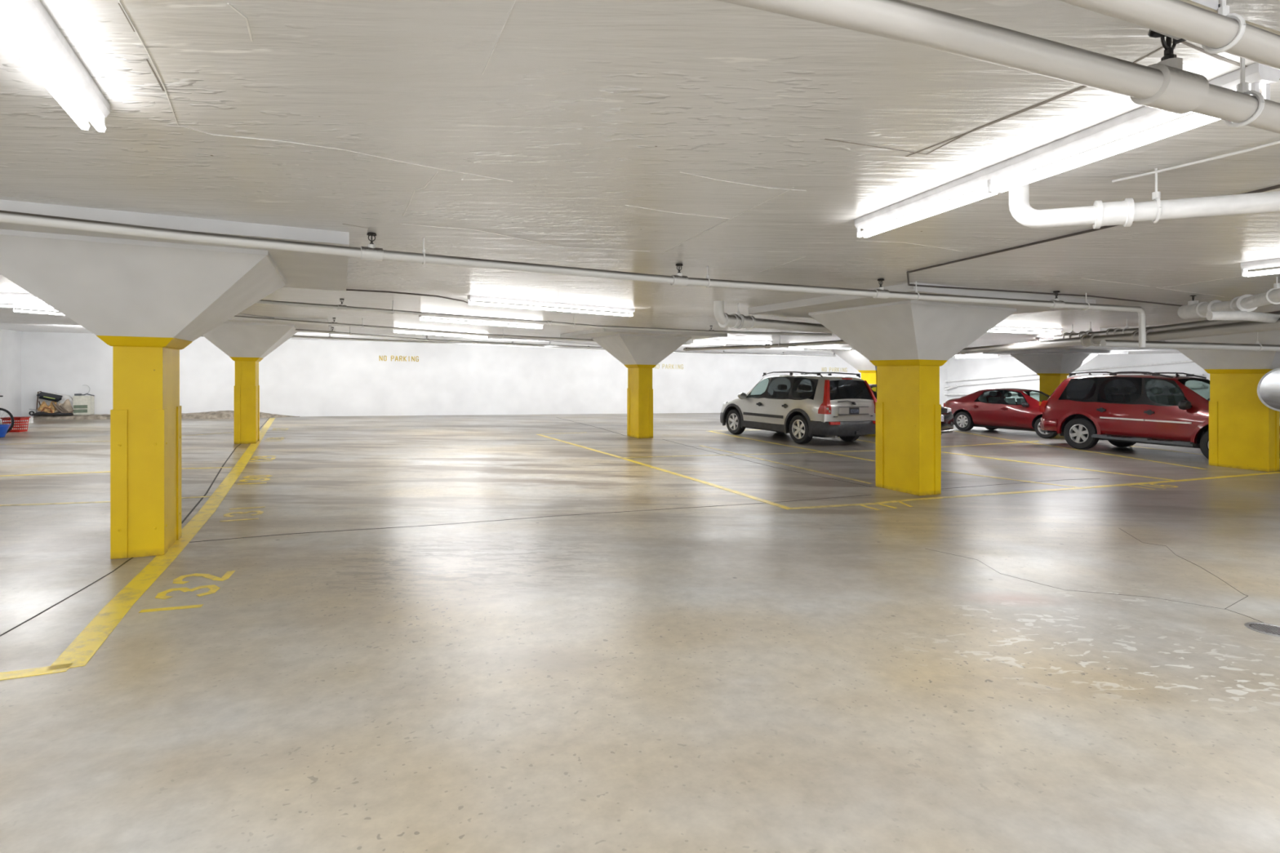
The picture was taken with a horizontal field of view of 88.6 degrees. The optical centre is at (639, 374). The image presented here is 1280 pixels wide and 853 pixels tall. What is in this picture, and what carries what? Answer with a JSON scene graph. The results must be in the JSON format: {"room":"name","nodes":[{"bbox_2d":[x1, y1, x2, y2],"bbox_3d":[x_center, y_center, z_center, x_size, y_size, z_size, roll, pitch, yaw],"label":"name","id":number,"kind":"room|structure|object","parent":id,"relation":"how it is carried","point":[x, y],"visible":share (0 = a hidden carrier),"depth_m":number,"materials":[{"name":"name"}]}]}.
{"room":"parking garage","nodes":[
{"label":"parking garage","id":0,"kind":"room"},
{"bbox_2d":[0,328,21,421],"bbox_3d":[-14.507,0.230,9.074,0.300,3.253,26.000,0,0,-25],"label":"wall","id":1,"kind":"structure","parent":0,"point":[10,340],"depth_m":20.30,"materials":[{"name":"white paint"}]},
{"bbox_2d":[21,331,947,417],"bbox_3d":[-1.774,0.406,28.032,39.250,3.607,0.300,0,0,-21],"label":"wall","id":2,"kind":"structure","parent":0,"point":[300,377],"depth_m":25.32,"materials":[{"name":"white paint"}]},
{"bbox_2d":[33,410,299,419],"bbox_3d":[-15.697,1.401,22.095,7.500,0.319,0.865,0,0,-21],"label":"trim","id":3,"kind":"structure","parent":2,"relation":"attached to","point":[220,414],"depth_m":22.17,"materials":[{"name":"concrete"}]},
{"bbox_2d":[28,391,43,415],"bbox_3d":[-19.128,0.898,20.875,0.466,0.772,0.176,0,0,-21],"label":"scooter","id":4,"kind":"object","parent":3,"relation":"on","point":[36,410],"visible":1,"depth_m":20.86,"materials":[{"name":"brown metal"}]},
{"bbox_2d":[37,400,57,413],"bbox_3d":[-18.893,1.056,20.963,0.579,0.462,0.256,0,0,-21],"label":"cloth bag","id":5,"kind":"object","parent":3,"relation":"on","point":[43,407],"visible":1,"depth_m":20.91,"materials":[{"name":"beige fabric"}]},
{"bbox_2d":[31,411,73,415],"bbox_3d":[-18.726,1.231,20.920,1.060,0.120,0.172,0,0,-21],"label":"tarpaulin","id":6,"kind":"object","parent":3,"relation":"on","point":[59,413],"visible":1,"depth_m":20.87,"materials":[{"name":"black plastic"}]},
{"bbox_2d":[36,391,72,408],"bbox_3d":[-18.836,0.920,21.193,0.960,0.740,0.120,0,0,-21],"label":"bag","id":7,"kind":"object","parent":3,"relation":"on","point":[64,397],"visible":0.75,"depth_m":21.18,"materials":[{"name":"plastic"}]},
{"bbox_2d":[36,391,62,402],"bbox_3d":[-18.873,0.703,20.980,0.575,0.330,0.271,0,0,-21],"label":"suitcase","id":8,"kind":"object","parent":7,"relation":"on","point":[46,396],"visible":1,"depth_m":20.93,"materials":[{"name":"plastic"}]},
{"bbox_2d":[52,399,74,413],"bbox_3d":[-18.520,1.031,21.091,0.613,0.521,0.286,0,0,-21],"label":"blanket","id":9,"kind":"object","parent":3,"relation":"on","point":[66,407],"visible":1,"depth_m":21.05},
{"bbox_2d":[72,385,94,415],"bbox_3d":[-18.080,0.812,21.366,0.515,0.975,0.318,0,0,-21],"label":"box","id":10,"kind":"object","parent":3,"relation":"on","point":[82,405],"visible":1,"depth_m":21.25,"materials":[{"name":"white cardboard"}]},
{"bbox_2d":[379,355,418,361],"bbox_3d":[-9.181,-0.624,25.021,1.422,0.228,0.004,0,0,-21],"label":"lettering","id":11,"kind":"object","parent":2,"relation":"attached to","point":[380,356],"depth_m":25.03},
{"bbox_2d":[653,364,683,368],"bbox_3d":[1.266,-0.370,29.031,1.435,0.230,0.004,0,0,-21],"label":"lettering","id":12,"kind":"object","parent":2,"relation":"attached to","point":[657,364],"depth_m":29.05},
{"bbox_2d":[822,367,847,372],"bbox_3d":[9.551,-0.254,32.212,1.509,0.242,0.004,0,0,-21],"label":"lettering","id":13,"kind":"object","parent":2,"relation":"attached to","point":[844,370],"depth_m":32.22},
{"bbox_2d":[945,360,1194,382],"bbox_3d":[18.450,-0.066,29.845,0.090,1.023,11.984,0,0,-25],"label":"pipe","id":14,"kind":"object","parent":2,"relation":"attached to","point":[1190,361],"visible":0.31,"depth_m":27.76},
{"bbox_2d":[944,384,1204,395],"bbox_3d":[18.515,0.714,29.640,0.140,0.726,11.582,0,0,-24],"label":"pipe","id":15,"kind":"object","parent":2,"relation":"attached to","point":[1191,386],"visible":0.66,"depth_m":31.12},
{"bbox_2d":[945,373,1204,387],"bbox_3d":[18.461,0.336,29.832,0.080,0.748,11.943,0,0,-24],"label":"pipe","id":16,"kind":"object","parent":2,"relation":"attached to","point":[1180,375],"visible":0.57,"depth_m":30.95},
{"bbox_2d":[0,413,1279,852],"bbox_3d":[6.480,1.894,9.656,38.988,0.979,42.178,0,0,-24],"label":"floor","id":17,"kind":"structure","parent":0,"point":[468,633],"depth_m":4.03,"materials":[{"name":"concrete"}]},
{"bbox_2d":[0,424,10,437],"bbox_3d":[-15.202,1.325,15.437,0.570,0.280,0.570,0,0,0],"label":"tub","id":18,"kind":"object","parent":17,"relation":"on","point":[3,428],"visible":1,"depth_m":15.45,"materials":[{"name":"blue plastic"}]},
{"bbox_2d":[0,395,14,433],"bbox_3d":[-16.022,0.981,15.779,1.694,0.973,0.605,0,0,-10],"label":"bicycle","id":19,"kind":"object","parent":17,"relation":"on","point":[9,413],"visible":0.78,"depth_m":15.90,"materials":[{"name":"rubber"}]},
{"bbox_2d":[0,417,30,432],"bbox_3d":[-16.017,1.272,16.834,0.456,0.374,0.336,0,0,-8],"label":"crate","id":20,"kind":"object","parent":17,"relation":"on","point":[4,419],"visible":0.7,"depth_m":16.73,"materials":[{"name":"red plastic"}]},
{"bbox_2d":[0,662,73,679],"bbox_3d":[-3.400,1.631,3.579,0.465,0.009,0.122,0,0,-22],"label":"floor line","id":21,"kind":"object","parent":17,"relation":"on","point":[42,670],"visible":1,"depth_m":3.60,"materials":[{"name":"yellow paint"}]},
{"bbox_2d":[0,495,218,506],"bbox_3d":[-6.800,1.584,8.201,2.643,0.037,0.167,0,0,-19],"label":"floor line","id":22,"kind":"object","parent":17,"relation":"on","point":[211,495],"visible":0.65,"depth_m":8.08,"materials":[{"name":"yellow paint"}]},
{"bbox_2d":[0,432,225,444],"bbox_3d":[-12.107,1.508,15.483,0.757,0.045,4.645,0,0,41],"label":"floor line","id":23,"kind":"object","parent":17,"relation":"on","point":[220,433],"visible":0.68,"depth_m":14.71,"materials":[{"name":"yellow paint"}]},
{"bbox_2d":[0,466,232,476],"bbox_3d":[-8.591,1.560,10.586,3.489,0.047,0.174,0,0,-23],"label":"floor line","id":24,"kind":"object","parent":17,"relation":"on","point":[216,467],"visible":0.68,"depth_m":10.40,"materials":[{"name":"yellow paint"}]},
{"bbox_2d":[47,417,275,670],"bbox_3d":[-7.950,1.568,13.292,0.291,0.137,21.491,0,0,-27],"label":"floor line","id":25,"kind":"object","parent":17,"relation":"on","point":[83,647],"visible":0.9,"depth_m":5.07,"materials":[{"name":"yellow paint"}]},
{"bbox_2d":[0,199,349,559],"bbox_3d":[-4.600,0.223,6.140,3.400,2.895,3.400,0,0,-24],"label":"column","id":26,"kind":"structure","parent":17,"relation":"on","point":[147,299],"depth_m":5.68,"materials":[{"name":"yellow paint"}]},
{"bbox_2d":[138,570,235,613],"bbox_3d":[-3.414,1.631,4.986,0.405,0.010,0.899,0,0,-19],"label":"floor number","id":27,"kind":"object","parent":17,"relation":"on","point":[213,588],"visible":1,"depth_m":4.99,"materials":[{"name":"yellow paint"}]},
{"bbox_2d":[219,506,265,521],"bbox_3d":[-4.613,1.615,7.637,0.407,0.011,0.757,0,0,-24],"label":"floor number","id":28,"kind":"object","parent":17,"relation":"on","point":[258,512],"visible":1,"depth_m":7.66,"materials":[{"name":"yellow paint"}]},
{"bbox_2d":[236,475,271,484],"bbox_3d":[-5.878,1.597,10.025,0.418,0.011,0.852,0,0,-25],"label":"floor number","id":29,"kind":"object","parent":17,"relation":"on","point":[267,476],"visible":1,"depth_m":10.03,"materials":[{"name":"yellow paint"}]},
{"bbox_2d":[248,455,275,462],"bbox_3d":[-7.121,1.580,12.398,0.418,0.011,0.872,0,0,-24],"label":"floor number","id":30,"kind":"object","parent":17,"relation":"on","point":[255,457],"visible":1,"depth_m":12.42,"materials":[{"name":"yellow paint"}]},
{"bbox_2d":[203,315,329,444],"bbox_3d":[-9.070,0.162,15.150,3.400,2.896,3.400,0,0,-24],"label":"column","id":31,"kind":"structure","parent":17,"relation":"on","point":[246,342],"depth_m":14.75,"materials":[{"name":"yellow paint"}]},
{"bbox_2d":[560,328,727,438],"bbox_3d":[0.000,0.287,17.750,3.400,2.896,3.400,0,0,-24],"label":"column","id":32,"kind":"structure","parent":17,"relation":"on","point":[640,351],"depth_m":17.34,"materials":[{"name":"yellow paint"}]},
{"bbox_2d":[536,434,791,509],"bbox_3d":[-0.422,1.672,13.253,0.194,0.069,10.893,0,0,-26],"label":"parking line","id":33,"kind":"object","parent":17,"relation":"on","point":[611,455],"visible":1,"depth_m":10.75,"materials":[{"name":"yellow paint"}]},
{"bbox_2d":[622,450,869,457],"bbox_3d":[2.515,1.713,14.216,6.223,0.084,0.164,0,0,-18],"label":"parking line","id":34,"kind":"object","parent":17,"relation":"on","point":[851,451],"visible":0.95,"depth_m":14.13,"materials":[{"name":"yellow paint"}]},
{"bbox_2d":[700,445,871,484],"bbox_3d":[2.561,1.714,13.120,0.083,0.034,5.800,0,0,-23],"label":"parking line","id":35,"kind":"object","parent":17,"relation":"on","point":[700,446],"visible":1,"depth_m":12.30,"materials":[{"name":"yellow paint"}]},
{"bbox_2d":[708,431,875,461],"bbox_3d":[3.394,1.726,16.596,0.182,0.040,7.168,0,0,-22],"label":"parking line","id":36,"kind":"object","parent":17,"relation":"on","point":[708,431],"visible":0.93,"depth_m":15.59,"materials":[{"name":"yellow paint"}]},
{"bbox_2d":[720,371,876,444],"bbox_3d":[4.217,0.833,18.142,2.348,1.849,4.802,0,0,-29],"label":"station wagon","id":37,"kind":"object","parent":17,"relation":"on","point":[805,406],"visible":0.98,"depth_m":16.52,"materials":[{"name":"beige metal"}]},
{"bbox_2d":[737,392,746,399],"bbox_3d":[2.883,0.590,18.466,0.340,0.198,0.168,1,0,-28],"label":"mirror","id":38,"kind":"object","parent":37,"relation":"attached to","point":[742,395],"depth_m":18.38,"materials":[{"name":"silver plastic"}]},
{"bbox_2d":[817,379,831,413],"bbox_3d":[4.530,0.533,15.902,0.374,0.821,0.278,0,0,-36],"label":"tail light","id":39,"kind":"object","parent":37,"relation":"attached to","point":[824,386],"depth_m":15.91,"materials":[{"name":"red plastic"}]},
{"bbox_2d":[864,380,876,413],"bbox_3d":[5.872,0.551,16.629,0.333,0.826,0.297,0,0,-26],"label":"tail light","id":40,"kind":"object","parent":37,"relation":"attached to","point":[870,399],"depth_m":16.53,"materials":[{"name":"red plastic"}]},
{"bbox_2d":[804,344,876,391],"bbox_3d":[8.300,0.401,23.400,3.400,2.896,3.400,0,0,-24],"label":"column","id":41,"kind":"structure","parent":17,"relation":"on","point":[868,370],"depth_m":23.23,"materials":[{"name":"yellow paint"}]},
{"bbox_2d":[860,500,913,510],"bbox_3d":[3.287,1.723,8.693,0.754,0.011,0.400,0,0,-24],"label":"stall number","id":42,"kind":"object","parent":17,"relation":"on","point":[899,500],"visible":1,"depth_m":8.62,"materials":[{"name":"yellow paint"}]},
{"bbox_2d":[791,493,1001,509],"bbox_3d":[3.615,1.728,9.007,3.666,0.050,0.161,0,0,-21],"label":"parking line","id":43,"kind":"object","parent":17,"relation":"on","point":[931,498],"visible":1,"depth_m":8.94,"materials":[{"name":"yellow paint"}]},
{"bbox_2d":[868,383,955,435],"bbox_3d":[6.942,1.027,19.382,2.103,1.583,4.604,1,0,-24],"label":"sedan","id":44,"kind":"object","parent":17,"relation":"on","point":[947,416],"visible":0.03,"depth_m":17.51,"materials":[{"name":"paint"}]},
{"bbox_2d":[748,282,1095,496],"bbox_3d":[4.020,0.342,9.870,3.400,2.896,3.400,0,0,-24],"label":"column","id":45,"kind":"structure","parent":17,"relation":"on","point":[908,341],"depth_m":9.48,"materials":[{"name":"yellow paint"}]},
{"bbox_2d":[941,440,1039,447],"bbox_3d":[9.129,1.804,17.125,4.314,0.056,0.099,0,0,-28],"label":"parking line","id":46,"kind":"object","parent":17,"relation":"on","point":[1033,441],"visible":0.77,"depth_m":17.01,"materials":[{"name":"yellow paint"}]},
{"bbox_2d":[943,387,1057,438],"bbox_3d":[11.898,1.136,20.478,2.081,1.452,4.578,0,0,-32],"label":"sedan","id":47,"kind":"object","parent":17,"relation":"on","point":[989,408],"visible":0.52,"depth_m":20.47,"materials":[{"name":"red paint"}]},
{"bbox_2d":[941,470,1083,488],"bbox_3d":[6.181,1.764,11.203,0.121,0.024,2.368,0,0,-40],"label":"parking line","id":48,"kind":"object","parent":17,"relation":"on","point":[941,470],"visible":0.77,"depth_m":11.06,"materials":[{"name":"yellow paint"}]},
{"bbox_2d":[982,348,1128,401],"bbox_3d":[15.800,0.505,25.100,3.400,2.896,3.400,0,0,-24],"label":"column","id":49,"kind":"structure","parent":17,"relation":"on","point":[1052,366],"depth_m":24.63,"materials":[{"name":"yellow paint"}]},
{"bbox_2d":[941,451,1177,480],"bbox_3d":[8.021,1.789,13.213,0.127,0.036,4.739,0,0,-30],"label":"parking line","id":50,"kind":"object","parent":17,"relation":"on","point":[941,451],"visible":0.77,"depth_m":12.73,"materials":[{"name":"yellow paint"}]},
{"bbox_2d":[955,431,1206,469],"bbox_3d":[10.536,1.824,16.985,0.238,0.014,8.545,0,0,-6],"label":"parking line","id":51,"kind":"object","parent":17,"relation":"on","point":[955,431],"visible":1,"depth_m":15.42,"materials":[{"name":"yellow paint"}]},
{"bbox_2d":[1039,371,1209,459],"bbox_3d":[12.263,0.892,15.237,2.400,1.952,5.092,0,0,-23],"label":"minivan","id":52,"kind":"object","parent":17,"relation":"on","point":[1124,411],"visible":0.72,"depth_m":15.32,"materials":[{"name":"red paint"}]},
{"bbox_2d":[1039,400,1048,412],"bbox_3d":[10.493,0.815,17.005,0.175,0.300,0.220,1,0,-25],"label":"tail light","id":53,"kind":"object","parent":52,"relation":"attached to","point":[1043,407],"depth_m":16.95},
{"bbox_2d":[1177,400,1191,409],"bbox_3d":[11.676,0.641,14.016,0.366,0.217,0.184,1,0,-25],"label":"mirror","id":54,"kind":"object","parent":52,"relation":"attached to","point":[1183,404],"depth_m":13.96,"materials":[{"name":"black plastic"}]},
{"bbox_2d":[1000,471,1279,494],"bbox_3d":[10.263,1.820,11.660,10.652,0.140,0.175,0,0,-22],"label":"parking line","id":55,"kind":"object","parent":17,"relation":"on","point":[1211,477],"visible":1,"depth_m":10.79,"materials":[{"name":"yellow paint"}]},
{"bbox_2d":[1129,483,1177,489],"bbox_3d":[8.284,1.792,10.576,0.748,0.013,0.410,0,0,-24],"label":"stall number","id":56,"kind":"object","parent":17,"relation":"on","point":[1149,483],"visible":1,"depth_m":10.57,"materials":[{"name":"yellow paint"}]},
{"bbox_2d":[1099,324,1279,471],"bbox_3d":[11.950,0.452,13.000,3.400,2.896,3.400,0,0,-24],"label":"column","id":57,"kind":"structure","parent":17,"relation":"on","point":[1244,433],"depth_m":12.82,"materials":[{"name":"yellow paint"}]},
{"bbox_2d":[1257,367,1279,411],"bbox_3d":[11.915,0.265,12.315,0.790,0.839,0.772,0,0,0],"label":"convex mirror","id":58,"kind":"object","parent":57,"relation":"attached to","point":[1268,386],"visible":1,"depth_m":12.17,"materials":[{"name":"silver mirror"}]},
{"bbox_2d":[1244,622,1279,636],"bbox_3d":[4.306,1.746,4.476,0.270,0.026,0.270,1,0,0],"label":"floor drain","id":59,"kind":"object","parent":17,"relation":"on","point":[1263,628],"visible":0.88,"depth_m":4.50,"materials":[{"name":"metal"}]},
{"bbox_2d":[0,0,1279,358],"bbox_3d":[6.480,-1.156,9.656,38.988,0.979,42.178,0,0,-24],"label":"ceiling","id":60,"kind":"structure","parent":0,"point":[746,144],"depth_m":3.31,"materials":[{"name":"paint"}]},
{"bbox_2d":[0,292,44,302],"bbox_3d":[-9.666,-1.189,9.969,1.444,0.147,0.110,0,0,-17],"label":"strip light","id":61,"kind":"object","parent":60,"relation":"attached to","point":[2,295],"visible":0.68,"depth_m":9.99,"materials":[{"name":"white plastic"}]},
{"bbox_2d":[0,301,53,308],"bbox_3d":[-10.468,-1.200,11.021,1.639,0.150,0.110,0,0,-7],"label":"strip light","id":62,"kind":"object","parent":60,"relation":"attached to","point":[15,304],"visible":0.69,"depth_m":11.01,"materials":[{"name":"white plastic"}]},
{"bbox_2d":[13,304,63,315],"bbox_3d":[-11.136,-1.210,12.361,0.110,0.134,1.029,0,0,24],"label":"strip light","id":63,"kind":"object","parent":60,"relation":"attached to","point":[47,310],"visible":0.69,"depth_m":12.20,"materials":[{"name":"white plastic"}]},
{"bbox_2d":[0,0,110,133],"bbox_3d":[-1.730,-1.080,1.693,0.110,0.144,2.440,0,0,-28],"label":"strip light","id":64,"kind":"object","parent":60,"relation":"attached to","point":[29,20],"visible":1,"depth_m":2.21,"materials":[{"name":"white plastic"}]},
{"bbox_2d":[81,113,88,131],"bbox_3d":[-2.325,-1.060,2.750,0.022,0.068,0.012,0,0,-28],"label":"socket","id":65,"kind":"object","parent":64,"relation":"attached to","point":[86,128],"depth_m":2.74,"materials":[{"name":"white plastic"}]},
{"bbox_2d":[97,115,105,133],"bbox_3d":[-2.278,-1.060,2.775,0.022,0.068,0.012,0,0,-28],"label":"socket","id":66,"kind":"object","parent":64,"relation":"attached to","point":[102,117],"depth_m":2.77,"materials":[{"name":"white plastic"}]},
{"bbox_2d":[346,288,467,303],"bbox_3d":[-3.204,-1.142,9.477,0.478,0.041,2.116,0,0,40],"label":"conduit","id":67,"kind":"object","parent":60,"relation":"attached to","point":[346,289],"visible":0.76,"depth_m":9.16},
{"bbox_2d":[237,313,599,345],"bbox_3d":[-5.224,-1.166,18.364,0.953,0.112,14.357,0,0,28],"label":"conduit","id":68,"kind":"object","parent":60,"relation":"attached to","point":[237,313],"visible":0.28,"depth_m":20.63,"materials":[{"name":"metal"}]},
{"bbox_2d":[392,329,487,338],"bbox_3d":[-5.345,-1.130,17.873,0.110,0.153,3.001,0,0,38],"label":"strip light","id":69,"kind":"object","parent":60,"relation":"attached to","point":[393,331],"visible":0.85,"depth_m":17.70,"materials":[{"name":"white plastic"}]},
{"bbox_2d":[293,327,603,348],"bbox_3d":[-5.312,-1.077,19.572,1.448,0.292,12.864,0,0,41],"label":"pipe","id":70,"kind":"object","parent":60,"relation":"hanging from","point":[332,331],"visible":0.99,"depth_m":19.46,"materials":[{"name":"metal"}]},
{"bbox_2d":[231,315,725,346],"bbox_3d":[-2.972,-1.044,16.320,13.281,0.314,1.478,0,0,-40],"label":"pipe","id":71,"kind":"object","parent":60,"relation":"hanging from","point":[334,323],"visible":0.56,"depth_m":14.69,"materials":[{"name":"metal"}]},
{"bbox_2d":[418,315,543,328],"bbox_3d":[-3.194,-1.100,13.581,2.841,0.157,0.110,0,0,-43],"label":"strip light","id":72,"kind":"object","parent":60,"relation":"attached to","point":[420,316],"visible":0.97,"depth_m":13.50,"materials":[{"name":"white plastic"}]},
{"bbox_2d":[255,298,831,336],"bbox_3d":[-1.145,-1.019,12.134,11.849,0.310,1.362,0,0,-31],"label":"pipe","id":73,"kind":"object","parent":60,"relation":"hanging from","point":[341,307],"visible":0.96,"depth_m":11.64,"materials":[{"name":"metal"}]},
{"bbox_2d":[467,295,635,316],"bbox_3d":[-1.303,-1.074,10.358,2.886,0.161,0.110,0,0,-35],"label":"strip light","id":74,"kind":"object","parent":60,"relation":"attached to","point":[556,304],"visible":1,"depth_m":10.22,"materials":[{"name":"white plastic"}]},
{"bbox_2d":[291,335,835,356],"bbox_3d":[-1.423,-1.001,24.243,22.336,0.409,2.029,0,0,-31],"label":"pipe","id":75,"kind":"object","parent":60,"relation":"hanging from","point":[299,336],"visible":0.8,"depth_m":22.32,"materials":[{"name":"metal"}]},
{"bbox_2d":[0,209,1146,347],"bbox_3d":[0.862,-0.752,6.486,12.295,0.785,0.628,0,0,-23],"label":"pipe","id":76,"kind":"object","parent":60,"relation":"hanging from","point":[371,252],"visible":1,"depth_m":5.69,"materials":[{"name":"metal"}]},
{"bbox_2d":[693,338,773,344],"bbox_3d":[2.854,-1.017,20.000,2.645,0.162,0.110,0,0,-19],"label":"strip light","id":77,"kind":"object","parent":60,"relation":"attached to","point":[711,340],"visible":0.91,"depth_m":19.94,"materials":[{"name":"white plastic"}]},
{"bbox_2d":[683,331,846,351],"bbox_3d":[3.095,-0.869,16.443,0.386,0.407,6.678,0,0,-30],"label":"pipe","id":78,"kind":"object","parent":60,"relation":"hanging from","point":[830,342],"visible":0.98,"depth_m":16.37,"materials":[{"name":"metal"}]},
{"bbox_2d":[713,300,833,333],"bbox_3d":[2.324,-0.914,10.662,2.982,0.420,0.225,0,0,-36],"label":"pipe","id":79,"kind":"object","parent":60,"relation":"hanging from","point":[738,321],"visible":0.98,"depth_m":10.19,"materials":[{"name":"white paint"}]},
{"bbox_2d":[788,344,851,349],"bbox_3d":[6.200,-0.971,22.577,2.252,0.159,0.110,0,0,-8],"label":"strip light","id":80,"kind":"object","parent":60,"relation":"attached to","point":[821,345],"visible":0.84,"depth_m":22.54,"materials":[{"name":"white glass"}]},
{"bbox_2d":[955,354,999,358],"bbox_3d":[15.360,-0.844,29.971,0.110,0.137,2.555,0,0,-15],"label":"strip light","id":81,"kind":"object","parent":60,"relation":"attached to","point":[997,355],"visible":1,"depth_m":29.84,"materials":[{"name":"white plastic"}]},
{"bbox_2d":[717,0,1279,133],"bbox_3d":[1.453,-0.954,1.954,3.108,0.277,0.120,0,0,-20],"label":"pipe","id":82,"kind":"object","parent":60,"relation":"hanging from","point":[1164,85],"visible":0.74,"depth_m":1.79,"materials":[{"name":"metal"}]},
{"bbox_2d":[986,325,1062,334],"bbox_3d":[7.984,-0.946,13.803,2.163,0.157,0.110,0,0,-15],"label":"strip light","id":83,"kind":"object","parent":60,"relation":"attached to","point":[1004,327],"visible":0.78,"depth_m":13.80,"materials":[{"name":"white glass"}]},
{"bbox_2d":[1035,337,1053,341],"bbox_3d":[11.553,-0.897,17.526,2.418,0.160,0.110,0,0,-17],"label":"strip light","id":84,"kind":"object","parent":60,"relation":"attached to","point":[1039,338],"visible":0.1,"depth_m":17.18,"materials":[{"name":"white plastic"}]},
{"bbox_2d":[854,62,1279,238],"bbox_3d":[1.887,-1.030,3.475,0.110,0.137,2.442,0,0,-15],"label":"strip light","id":85,"kind":"object","parent":60,"relation":"attached to","point":[1258,76],"visible":0.86,"depth_m":3.06,"materials":[{"name":"white plastic"}]},
{"bbox_2d":[856,227,860,237],"bbox_3d":[1.545,-1.006,4.639,0.022,0.068,0.012,0,0,-15],"label":"socket","id":86,"kind":"object","parent":85,"relation":"attached to","point":[858,229],"depth_m":4.63,"materials":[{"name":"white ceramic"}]},
{"bbox_2d":[986,179,991,193],"bbox_3d":[1.856,-1.002,3.485,0.022,0.068,0.012,0,0,-15],"label":"socket","id":87,"kind":"object","parent":85,"relation":"attached to","point":[988,181],"depth_m":3.48,"materials":[{"name":"white plastic"}]},
{"bbox_2d":[989,178,994,192],"bbox_3d":[1.860,-1.002,3.470,0.022,0.068,0.012,0,0,-15],"label":"socket","id":88,"kind":"object","parent":85,"relation":"attached to","point":[991,180],"depth_m":3.46,"materials":[{"name":"white plastic"}]},
{"bbox_2d":[997,179,1002,192],"bbox_3d":[1.912,-1.002,3.484,0.022,0.068,0.012,0,0,-15],"label":"socket","id":89,"kind":"object","parent":85,"relation":"attached to","point":[998,180],"depth_m":3.48,"materials":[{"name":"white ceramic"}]},
{"bbox_2d":[1250,82,1259,95],"bbox_3d":[2.171,-0.998,2.316,0.022,0.068,0.012,0,0,-15],"label":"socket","id":90,"kind":"object","parent":85,"relation":"attached to","point":[1254,86],"depth_m":2.31,"materials":[{"name":"white plastic"}]},
{"bbox_2d":[1262,84,1270,100],"bbox_3d":[2.223,-0.998,2.330,0.022,0.068,0.012,0,0,-15],"label":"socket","id":91,"kind":"object","parent":85,"relation":"attached to","point":[1265,87],"depth_m":2.32,"materials":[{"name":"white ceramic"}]},
{"bbox_2d":[906,184,1279,306],"bbox_3d":[4.502,-1.021,7.004,2.993,0.110,7.760,0,0,34],"label":"conduit","id":92,"kind":"object","parent":60,"relation":"attached to","point":[1274,187],"visible":0.79,"depth_m":6.31,"materials":[{"name":"metal"}]},
{"bbox_2d":[956,317,1279,355],"bbox_3d":[7.928,-0.752,11.644,0.818,0.509,12.068,0,0,6],"label":"pipe","id":93,"kind":"object","parent":60,"relation":"hanging from","point":[1094,340],"visible":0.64,"depth_m":10.38,"materials":[{"name":"metal"}]},
{"bbox_2d":[1008,168,1279,229],"bbox_3d":[3.309,-0.953,3.175,2.670,0.329,0.152,0,0,24],"label":"pipe","id":94,"kind":"object","parent":60,"relation":"hanging from","point":[1125,212],"visible":0.98,"depth_m":3.44,"materials":[{"name":"metal"}]},
{"bbox_2d":[1053,311,1279,339],"bbox_3d":[8.230,-0.831,9.763,0.569,0.342,7.294,0,0,8],"label":"pipe","id":95,"kind":"object","parent":60,"relation":"hanging from","point":[1204,322],"visible":0.55,"depth_m":10.88,"materials":[{"name":"metal"}]},
{"bbox_2d":[1057,0,1279,70],"bbox_3d":[1.408,-0.975,1.678,1.469,0.248,0.096,0,0,-22],"label":"pipe","id":96,"kind":"object","parent":60,"relation":"hanging from","point":[1223,31],"visible":1,"depth_m":1.66,"materials":[{"name":"metal"}]},
{"bbox_2d":[1179,0,1279,35],"bbox_3d":[1.555,-0.964,1.771,1.224,0.046,0.052,0,0,-21],"label":"conduit","id":97,"kind":"object","parent":96,"relation":"attached to","point":[1189,2],"visible":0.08,"depth_m":1.74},
{"bbox_2d":[1150,0,1220,44],"bbox_3d":[1.567,-1.047,1.885,0.154,0.105,0.122,0,0,-25],"label":"emergency light","id":98,"kind":"object","parent":60,"relation":"attached to","point":[1213,4],"visible":0.13,"depth_m":1.86,"materials":[{"name":"white ceramic"}]},
{"bbox_2d":[1099,332,1279,351],"bbox_3d":[9.637,-0.667,10.374,5.609,0.637,0.178,0,0,-13],"label":"pipe","id":99,"kind":"object","parent":60,"relation":"hanging from","point":[1104,343],"visible":0.93,"depth_m":10.09,"materials":[{"name":"metal"}]},
{"bbox_2d":[1111,140,1279,182],"bbox_3d":[2.803,-1.062,3.199,0.046,0.019,0.912,0,0,-25],"label":"conduit","id":100,"kind":"object","parent":60,"relation":"attached to","point":[1277,141],"visible":1,"depth_m":3.26,"materials":[{"name":"metal"}]},
{"bbox_2d":[1177,276,1279,319],"bbox_3d":[6.677,-0.875,6.852,0.397,0.307,3.628,0,0,18],"label":"pipe","id":101,"kind":"object","parent":60,"relation":"hanging from","point":[1248,303],"visible":0.94,"depth_m":7.72,"materials":[{"name":"metal"}]},
{"bbox_2d":[1205,311,1279,323],"bbox_3d":[8.081,-0.669,7.986,3.086,0.149,0.258,0,0,-17],"label":"pipe","id":102,"kind":"object","parent":101,"relation":"attached to","point":[1211,315],"visible":1,"depth_m":7.56,"materials":[{"name":"metal"}]},
{"bbox_2d":[1240,257,1279,276],"bbox_3d":[6.135,-0.971,5.008,0.110,0.142,2.440,0,0,-24],"label":"strip light","id":103,"kind":"object","parent":60,"relation":"attached to","point":[1245,266],"visible":1,"depth_m":5.98,"materials":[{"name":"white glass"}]},
{"bbox_2d":[947,353,1209,401],"bbox_3d":[24.751,0.772,16.680,0.300,3.333,40.000,0,0,-24],"label":"wall","id":104,"kind":"structure","parent":0,"point":[976,367],"depth_m":30.88,"materials":[{"name":"white paint"}]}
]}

